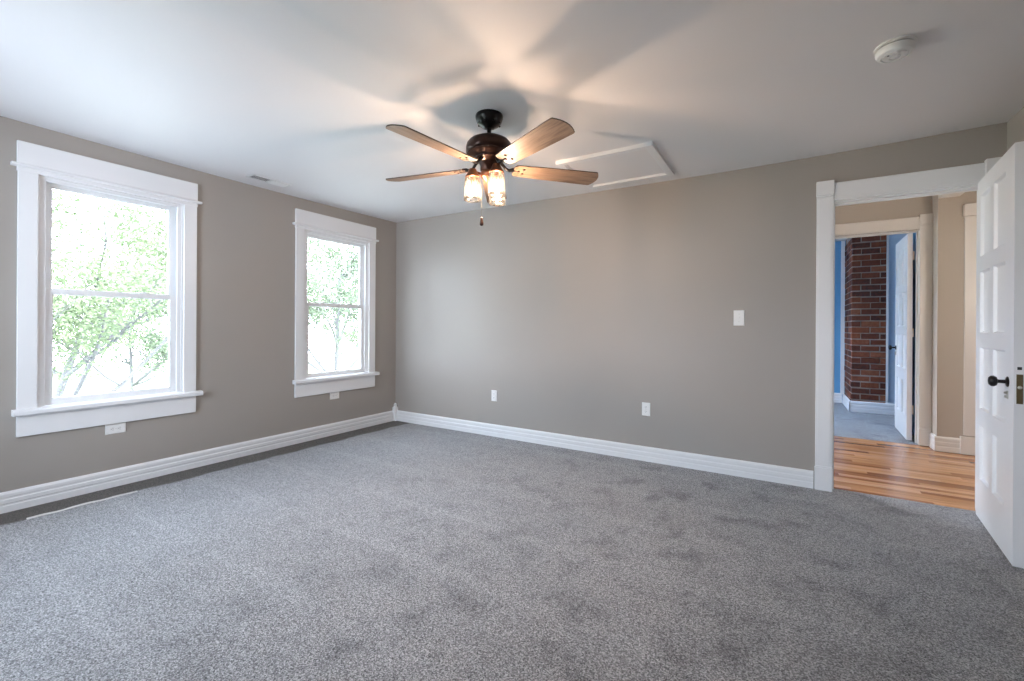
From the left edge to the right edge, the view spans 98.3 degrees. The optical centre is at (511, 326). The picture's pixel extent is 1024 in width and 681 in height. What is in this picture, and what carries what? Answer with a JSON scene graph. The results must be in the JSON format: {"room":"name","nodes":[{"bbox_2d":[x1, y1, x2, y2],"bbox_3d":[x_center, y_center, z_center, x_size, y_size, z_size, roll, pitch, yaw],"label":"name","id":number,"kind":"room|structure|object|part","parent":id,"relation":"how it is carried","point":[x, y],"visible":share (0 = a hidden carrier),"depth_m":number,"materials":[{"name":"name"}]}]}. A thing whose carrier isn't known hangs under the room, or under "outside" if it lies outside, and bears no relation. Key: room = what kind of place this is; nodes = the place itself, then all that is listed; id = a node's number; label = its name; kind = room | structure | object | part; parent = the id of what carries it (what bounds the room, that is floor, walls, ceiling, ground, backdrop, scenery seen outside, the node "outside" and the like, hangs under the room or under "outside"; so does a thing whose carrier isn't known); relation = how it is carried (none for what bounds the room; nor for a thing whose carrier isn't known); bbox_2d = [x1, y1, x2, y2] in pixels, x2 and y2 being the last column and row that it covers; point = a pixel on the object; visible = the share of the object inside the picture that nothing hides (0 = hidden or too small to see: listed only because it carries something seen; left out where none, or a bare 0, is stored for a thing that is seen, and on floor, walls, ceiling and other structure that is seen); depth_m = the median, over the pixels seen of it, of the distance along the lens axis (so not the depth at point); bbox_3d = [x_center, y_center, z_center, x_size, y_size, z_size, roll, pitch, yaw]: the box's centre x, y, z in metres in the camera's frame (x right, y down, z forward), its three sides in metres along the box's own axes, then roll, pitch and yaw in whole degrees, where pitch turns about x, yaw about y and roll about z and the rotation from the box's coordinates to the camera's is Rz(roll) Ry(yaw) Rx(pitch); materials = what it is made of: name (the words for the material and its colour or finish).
{"room":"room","nodes":[
{"label":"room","id":0,"kind":"room"},
{"bbox_2d":[0,116,395,492],"bbox_3d":[-2.874,-0.063,3.313,0.150,2.630,5.480,0,0,32],"label":"wall","id":1,"kind":"structure","parent":0,"point":[245,302],"depth_m":3.81,"materials":[{"name":"beige paint"}]},
{"bbox_2d":[10,140,202,436],"bbox_3d":[-2.904,-0.235,3.239,0.236,1.862,1.059,0,0,32],"label":"window","id":2,"kind":"structure","parent":1,"relation":"in","point":[40,169],"depth_m":3.04,"materials":[{"name":"white paint"}]},
{"bbox_3d":[-3.081,-0.224,2.813,0.021,1.510,0.088,0,0,32],"label":"casing","id":3,"kind":"part","parent":2,"relation":"part of","materials":[{"name":"white paint"}]},
{"bbox_3d":[-2.838,-1.072,3.197,0.023,0.188,0.999,0,0,32],"label":"head casing","id":4,"kind":"part","parent":2,"relation":"part of","materials":[{"name":"white paint"}]},
{"bbox_3d":[-2.886,0.134,3.222,0.026,0.771,0.791,0,0,32],"label":"sash","id":5,"kind":"part","parent":2,"relation":"part of","materials":[{"name":"glass"}]},
{"bbox_3d":[-2.905,-0.590,3.237,0.026,0.750,0.791,0,0,32],"label":"sash","id":6,"kind":"part","parent":2,"relation":"part of","materials":[{"name":"glass"}]},
{"bbox_3d":[-2.607,-0.221,3.582,0.021,1.510,0.088,0,0,32],"label":"casing","id":7,"kind":"part","parent":2,"relation":"part of","materials":[{"name":"white paint"}]},
{"bbox_2d":[105,422,125,434],"bbox_3d":[-2.859,0.737,3.194,0.009,0.072,0.116,0,0,32],"label":"wall outlet","id":8,"kind":"object","parent":1,"relation":"attached to","point":[118,427],"visible":1,"depth_m":3.19,"materials":[{"name":"white plastic"}]},
{"bbox_2d":[0,410,393,513],"bbox_3d":[-2.816,1.089,3.257,0.020,0.126,5.155,0,0,32],"label":"baseboard","id":9,"kind":"structure","parent":1,"relation":"attached to","point":[26,497],"depth_m":3.43,"materials":[{"name":"white paint"}]},
{"bbox_2d":[330,392,338,399],"bbox_3d":[-1.901,0.742,4.750,0.009,0.072,0.116,0,0,32],"label":"wall outlet","id":10,"kind":"object","parent":1,"relation":"attached to","point":[335,395],"visible":1,"depth_m":4.74,"materials":[{"name":"white plastic"}]},
{"bbox_2d":[292,208,379,397],"bbox_3d":[-1.931,-0.229,4.818,0.236,1.862,1.059,0,0,32],"label":"window","id":11,"kind":"structure","parent":1,"relation":"in","point":[308,224],"depth_m":4.75,"materials":[{"name":"white paint"}]},
{"bbox_3d":[-2.108,-0.218,4.393,0.021,1.510,0.088,0,0,32],"label":"casing","id":12,"kind":"part","parent":11,"relation":"part of","materials":[{"name":"white paint"}]},
{"bbox_3d":[-1.913,0.140,4.801,0.026,0.771,0.791,0,0,32],"label":"sash","id":13,"kind":"part","parent":11,"relation":"part of","materials":[{"name":"glass"}]},
{"bbox_3d":[-1.933,-0.584,4.816,0.026,0.750,0.791,0,0,32],"label":"sash","id":14,"kind":"part","parent":11,"relation":"part of","materials":[{"name":"glass"}]},
{"bbox_3d":[-1.865,-1.066,4.777,0.023,0.188,0.999,0,0,32],"label":"head casing","id":15,"kind":"part","parent":11,"relation":"part of","materials":[{"name":"white paint"}]},
{"bbox_3d":[-1.635,-0.215,5.161,0.021,1.510,0.088,0,0,32],"label":"casing","id":16,"kind":"part","parent":11,"relation":"part of","materials":[{"name":"white paint"}]},
{"bbox_2d":[0,402,1023,680],"bbox_3d":[1.523,1.229,3.477,7.220,0.100,10.120,0,0,32],"label":"floor","id":17,"kind":"structure","parent":0,"point":[393,550],"depth_m":2.11,"materials":[{"name":"grey carpet"}]},
{"bbox_2d":[26,491,137,519],"bbox_3d":[-2.757,1.149,2.865,0.023,0.016,0.531,0,0,32],"label":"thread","id":18,"kind":"object","parent":17,"relation":"on","point":[133,491],"visible":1,"depth_m":2.83},
{"bbox_2d":[0,0,1023,222],"bbox_3d":[-0.606,-1.346,1.814,5.872,0.176,5.600,0,0,32],"label":"ceiling","id":19,"kind":"structure","parent":0,"point":[304,95],"depth_m":2.28,"materials":[{"name":"paint"}]},
{"bbox_2d":[246,174,291,186],"bbox_3d":[-2.125,-1.271,3.875,0.120,0.012,0.340,0,0,32],"label":"ceiling vent","id":20,"kind":"object","parent":19,"relation":"in","point":[253,176],"visible":1,"depth_m":3.86,"materials":[{"name":"white metal"}]},
{"bbox_2d":[386,109,597,225],"bbox_3d":[-0.177,-0.938,2.639,1.357,0.669,1.341,0,0,32],"label":"ceiling fan","id":21,"kind":"object","parent":19,"relation":"hanging from","point":[489,150],"visible":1,"depth_m":2.57,"materials":[{"name":"brown wood"}]},
{"bbox_3d":[-0.545,-0.956,2.809,0.559,0.006,0.150,0,12,20],"label":"fan blade","id":22,"kind":"part","parent":21,"relation":"part of","materials":[{"name":"brown wood"}]},
{"bbox_3d":[-0.406,-0.955,2.320,0.150,0.006,0.559,15,9,37],"label":"fan blade","id":23,"kind":"part","parent":21,"relation":"part of","materials":[{"name":"brown wood"}]},
{"bbox_3d":[-0.238,-0.829,2.660,0.102,0.139,0.102,0,0,0],"label":"lamp shade","id":24,"kind":"part","parent":21,"relation":"part of","materials":[{"name":"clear glass"}]},
{"bbox_3d":[-0.237,-0.847,2.660,0.026,0.094,0.025,0,0,0],"label":"bulb","id":25,"kind":"part","parent":21,"relation":"part of","materials":[{"name":"beige glass"}]},
{"bbox_2d":[465,168,480,179],"bbox_3d":[-0.229,-0.920,2.655,0.106,0.055,0.088,0,0,33],"label":"socket","id":26,"kind":"object","parent":21,"relation":"attached to","point":[472,174],"depth_m":2.64,"materials":[{"name":"orange metal"}]},
{"bbox_3d":[-0.123,-0.953,3.092,0.150,0.006,0.559,-12,0,2],"label":"fan blade","id":27,"kind":"part","parent":21,"relation":"part of","materials":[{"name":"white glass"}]},
{"bbox_2d":[489,163,503,174],"bbox_3d":[-0.090,-0.920,2.584,0.088,0.055,0.106,0,0,3],"label":"socket","id":28,"kind":"object","parent":21,"relation":"attached to","point":[494,168],"depth_m":2.55,"materials":[{"name":"orange metal"}]},
{"bbox_3d":[-0.090,-0.828,2.575,0.102,0.139,0.102,0,0,-30],"label":"lamp shade","id":29,"kind":"part","parent":21,"relation":"part of","materials":[{"name":"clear glass"}]},
{"bbox_3d":[-0.090,-0.846,2.575,0.025,0.094,0.026,0,0,-30],"label":"bulb","id":30,"kind":"part","parent":21,"relation":"part of","materials":[{"name":"beige glass"}]},
{"bbox_3d":[-0.090,-0.828,2.745,0.102,0.139,0.102,0,0,30],"label":"lamp shade","id":31,"kind":"part","parent":21,"relation":"part of","materials":[{"name":"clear glass"}]},
{"bbox_3d":[0.102,-0.952,2.301,0.150,0.006,0.559,15,-8,-33],"label":"fan blade","id":32,"kind":"part","parent":21,"relation":"part of","materials":[{"name":"brown wood"}]},
{"bbox_3d":[0.277,-0.951,2.778,0.559,0.006,0.150,0,-12,-16],"label":"fan blade","id":33,"kind":"part","parent":21,"relation":"part of","materials":[{"name":"brown wood"}]},
{"bbox_2d":[556,141,673,188],"bbox_3d":[0.826,-1.246,3.487,0.727,0.032,0.700,0,0,32],"label":"attic hatch","id":34,"kind":"object","parent":19,"relation":"attached to","point":[643,161],"visible":0.97,"depth_m":3.40,"materials":[{"name":"white paint"}]},
{"bbox_3d":[0.826,-1.252,3.487,0.605,0.016,0.578,0,0,32],"label":"panel","id":35,"kind":"part","parent":34,"relation":"part of","materials":[{"name":"paint"}]},
{"bbox_2d":[874,35,916,62],"bbox_3d":[1.718,-1.235,1.986,0.148,0.056,0.148,0,0,32],"label":"smoke detector","id":36,"kind":"object","parent":19,"relation":"attached to","point":[897,48],"visible":1,"depth_m":1.95,"materials":[{"name":"white plastic"}]},
{"bbox_2d":[395,122,1006,487],"bbox_3d":[0.888,-0.040,4.137,5.392,2.630,0.130,0,0,32],"label":"wall","id":37,"kind":"structure","parent":0,"point":[580,311],"depth_m":3.89,"materials":[{"name":"beige paint"}]},
{"bbox_2d":[393,403,397,420],"bbox_3d":[-1.441,1.051,5.464,0.046,0.219,0.046,0,0,32],"label":"block","id":38,"kind":"object","parent":37,"relation":"attached to","point":[395,408],"visible":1,"depth_m":5.45,"materials":[{"name":"white paint"}]},
{"bbox_2d":[491,390,496,400],"bbox_3d":[-0.192,0.738,4.717,0.072,0.116,0.009,0,0,32],"label":"wall outlet","id":39,"kind":"object","parent":37,"relation":"attached to","point":[493,392],"visible":1,"depth_m":4.72,"materials":[{"name":"white plastic"}]},
{"bbox_2d":[397,410,812,488],"bbox_3d":[0.393,1.109,4.349,4.250,0.126,0.020,0,0,32],"label":"baseboard","id":40,"kind":"structure","parent":37,"relation":"attached to","point":[740,468],"depth_m":3.93,"materials":[{"name":"white paint"}]},
{"bbox_2d":[642,402,649,415],"bbox_3d":[1.173,0.725,3.877,0.072,0.116,0.009,0,0,32],"label":"wall outlet","id":41,"kind":"object","parent":37,"relation":"attached to","point":[645,406],"visible":1,"depth_m":3.88,"materials":[{"name":"white plastic"}]},
{"bbox_2d":[734,310,744,325],"bbox_3d":[1.792,-0.068,3.494,0.078,0.122,0.018,0,0,32],"label":"light switch","id":42,"kind":"object","parent":37,"relation":"attached to","point":[739,315],"visible":1,"depth_m":3.49,"materials":[{"name":"white plastic"}]},
{"bbox_2d":[814,157,1000,509],"bbox_3d":[2.656,0.070,3.024,0.969,2.229,0.170,0,0,32],"label":"door frame","id":43,"kind":"structure","parent":37,"relation":"attached to","point":[829,194],"depth_m":3.17,"materials":[{"name":"white paint"}]},
{"bbox_3d":[2.259,0.039,3.202,0.100,1.938,0.024,0,0,32],"label":"casing","id":44,"kind":"part","parent":43,"relation":"part of","materials":[{"name":"white paint"}]},
{"bbox_3d":[2.635,-0.963,2.972,0.767,0.127,0.027,0,0,32],"label":"head casing","id":45,"kind":"part","parent":43,"relation":"part of","materials":[{"name":"white paint"}]},
{"bbox_2d":[834,241,845,396],"bbox_3d":[5.439,-0.047,6.895,3.750,2.700,0.120,0,0,32],"label":"wall","id":46,"kind":"structure","parent":0,"point":[837,324],"depth_m":7.00,"materials":[{"name":"blue paint"}]},
{"bbox_2d":[840,241,844,393],"bbox_3d":[5.203,-0.143,6.962,0.050,2.409,0.014,0,0,32],"label":"trim strip","id":47,"kind":"object","parent":46,"relation":"attached to","point":[842,351],"visible":0.86,"depth_m":6.96,"materials":[{"name":"white paint"}]},
{"bbox_2d":[834,393,894,414],"bbox_3d":[4.798,1.123,6.724,2.850,0.151,0.836,0,0,32],"label":"baseboard","id":48,"kind":"structure","parent":46,"relation":"attached to","point":[853,406],"depth_m":6.16,"materials":[{"name":"white paint"}]},
{"bbox_2d":[844,235,886,402],"bbox_3d":[5.175,-0.073,6.508,0.386,2.549,0.814,0,0,32],"label":"brick chimney","id":49,"kind":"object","parent":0,"point":[866,257],"depth_m":6.18,"materials":[{"name":"red brick"}]},
{"bbox_2d":[886,235,888,402],"bbox_3d":[5.140,-0.144,6.059,0.024,2.409,0.018,0,0,32],"label":"trim strip","id":50,"kind":"object","parent":49,"relation":"attached to","point":[887,261],"visible":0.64,"depth_m":6.05,"materials":[{"name":"white paint"}]},
{"bbox_2d":[835,196,931,427],"bbox_3d":[3.241,-0.186,5.090,2.400,2.950,0.120,0,0,32],"label":"wall","id":51,"kind":"structure","parent":0,"point":[909,207],"depth_m":4.62,"materials":[{"name":"beige paint"}]},
{"bbox_2d":[835,213,932,445],"bbox_3d":[3.805,0.032,4.718,0.975,2.321,0.160,0,0,32],"label":"door frame","id":52,"kind":"structure","parent":51,"relation":"attached to","point":[924,222],"depth_m":4.45,"materials":[{"name":"white paint"}]},
{"bbox_3d":[3.786,-1.049,4.671,0.774,0.123,0.027,0,0,32],"label":"head casing","id":53,"kind":"part","parent":52,"relation":"part of","materials":[{"name":"white paint"}]},
{"bbox_3d":[4.152,0.003,4.444,0.095,2.033,0.024,0,0,32],"label":"casing","id":54,"kind":"part","parent":52,"relation":"part of","materials":[{"name":"white paint"}]},
{"bbox_2d":[888,233,913,439],"bbox_3d":[4.344,0.107,4.912,0.182,2.153,0.759,0,0,34],"label":"door","id":55,"kind":"structure","parent":51,"relation":"in","point":[904,332],"depth_m":4.81,"materials":[{"name":"white paint"}]},
{"bbox_2d":[888,234,906,403],"bbox_3d":[5.687,-0.021,6.202,0.800,2.650,0.800,0,0,32],"label":"wall","id":56,"kind":"structure","parent":0,"point":[894,239],"depth_m":6.04,"materials":[{"name":"blue paint"}]},
{"bbox_2d":[907,233,915,435],"bbox_3d":[5.110,-0.024,4.473,1.570,2.649,0.769,0,0,32],"label":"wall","id":57,"kind":"structure","parent":0,"point":[914,234],"depth_m":4.90,"materials":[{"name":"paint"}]},
{"bbox_2d":[931,191,976,437],"bbox_3d":[4.961,-0.175,3.913,1.838,2.950,0.320,0,0,32],"label":"wall","id":58,"kind":"structure","parent":0,"point":[948,219],"depth_m":4.22,"materials":[{"name":"beige paint"}]},
{"bbox_2d":[929,433,935,449],"bbox_3d":[4.121,1.124,4.334,0.020,0.141,0.164,0,0,32],"label":"baseboard","id":59,"kind":"structure","parent":58,"relation":"attached to","point":[931,438],"depth_m":4.34,"materials":[{"name":"white paint"}]},
{"bbox_2d":[934,436,959,453],"bbox_3d":[4.141,1.124,4.213,0.175,0.141,0.020,0,0,32],"label":"baseboard","id":60,"kind":"structure","parent":58,"relation":"attached to","point":[942,444],"depth_m":4.21,"materials":[{"name":"white paint"}]},
{"bbox_2d":[960,203,976,455],"bbox_3d":[4.608,0.030,3.907,0.930,2.335,0.060,0,0,32],"label":"door frame","id":61,"kind":"structure","parent":58,"relation":"attached to","point":[967,444],"depth_m":4.12,"materials":[{"name":"white paint"}]},
{"bbox_2d":[976,141,1023,568],"bbox_3d":[2.700,0.138,2.453,0.185,2.073,0.774,0,0,37],"label":"door","id":62,"kind":"structure","parent":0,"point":[1000,225],"depth_m":2.37,"materials":[{"name":"white paint"}]},
{"bbox_3d":[2.485,0.280,2.264,0.070,0.056,0.056,0,0,37],"label":"knob","id":63,"kind":"part","parent":62,"relation":"part of","materials":[{"name":"black metal"}]},
{"bbox_3d":[2.470,0.306,2.154,0.022,0.144,0.002,0,0,37],"label":"latch plate","id":64,"kind":"part","parent":62,"relation":"part of","materials":[{"name":"gold metal"}]},
{"bbox_2d":[1007,107,1023,150],"bbox_3d":[1.695,-0.035,0.422,0.120,2.630,5.350,0,0,32],"label":"wall","id":65,"kind":"structure","parent":0,"point":[1015,125],"depth_m":2.63,"materials":[{"name":"beige paint"}]},
{"label":"outside","id":66,"kind":"structure","parent":0,"visible":0},
{"bbox_2d":[52,351,357,395],"bbox_3d":[-27.078,4.454,21.267,59.850,0.300,120.000,0,0,32],"label":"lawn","id":67,"kind":"structure","parent":66,"point":[99,380],"depth_m":37.91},
{"bbox_2d":[58,245,168,389],"bbox_3d":[-15.916,0.527,19.055,5.464,7.725,6.539,0,0,-27],"label":"leafy tree","id":68,"kind":"object","parent":67,"relation":"on","point":[156,339],"visible":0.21,"depth_m":18.45,"materials":[{"name":"green plant"}]},
{"bbox_2d":[308,266,358,365],"bbox_3d":[-9.951,0.034,29.273,7.376,8.759,7.525,0,0,-9],"label":"leafy tree","id":69,"kind":"object","parent":67,"relation":"on","point":[357,310],"visible":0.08,"depth_m":29.05,"materials":[{"name":"green plant"}]},
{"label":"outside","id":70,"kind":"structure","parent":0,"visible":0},
{"bbox_3d":[-7.924,4.411,9.471,14.840,0.020,120.000,0,0,32],"label":"street","id":71,"kind":"object","parent":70,"visible":0},
{"bbox_2d":[52,189,317,397],"bbox_3d":[-6.961,0.040,7.073,6.492,8.791,6.093,0,0,26],"label":"leafy tree","id":72,"kind":"object","parent":71,"relation":"on","point":[63,310],"visible":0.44,"depth_m":6.38,"materials":[{"name":"green plant"}]},
{"bbox_2d":[307,237,358,371],"bbox_3d":[-6.120,-1.273,16.087,7.419,11.450,10.168,0,0,14],"label":"leafy tree","id":73,"kind":"object","parent":71,"relation":"on","point":[315,314],"visible":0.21,"depth_m":15.28,"materials":[{"name":"green plant"}]},
{"bbox_3d":[3.513,-1.649,3.800,4.400,0.080,2.040,0,0,32],"label":"ceiling","id":74,"kind":"structure","parent":0,"visible":0},
{"bbox_2d":[938,192,964,198],"bbox_3d":[3.718,-1.420,3.492,0.150,0.375,1.710,0,0,32],"label":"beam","id":75,"kind":"structure","parent":74,"relation":"attached to","point":[953,194],"depth_m":4.16,"materials":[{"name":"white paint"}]}
]}

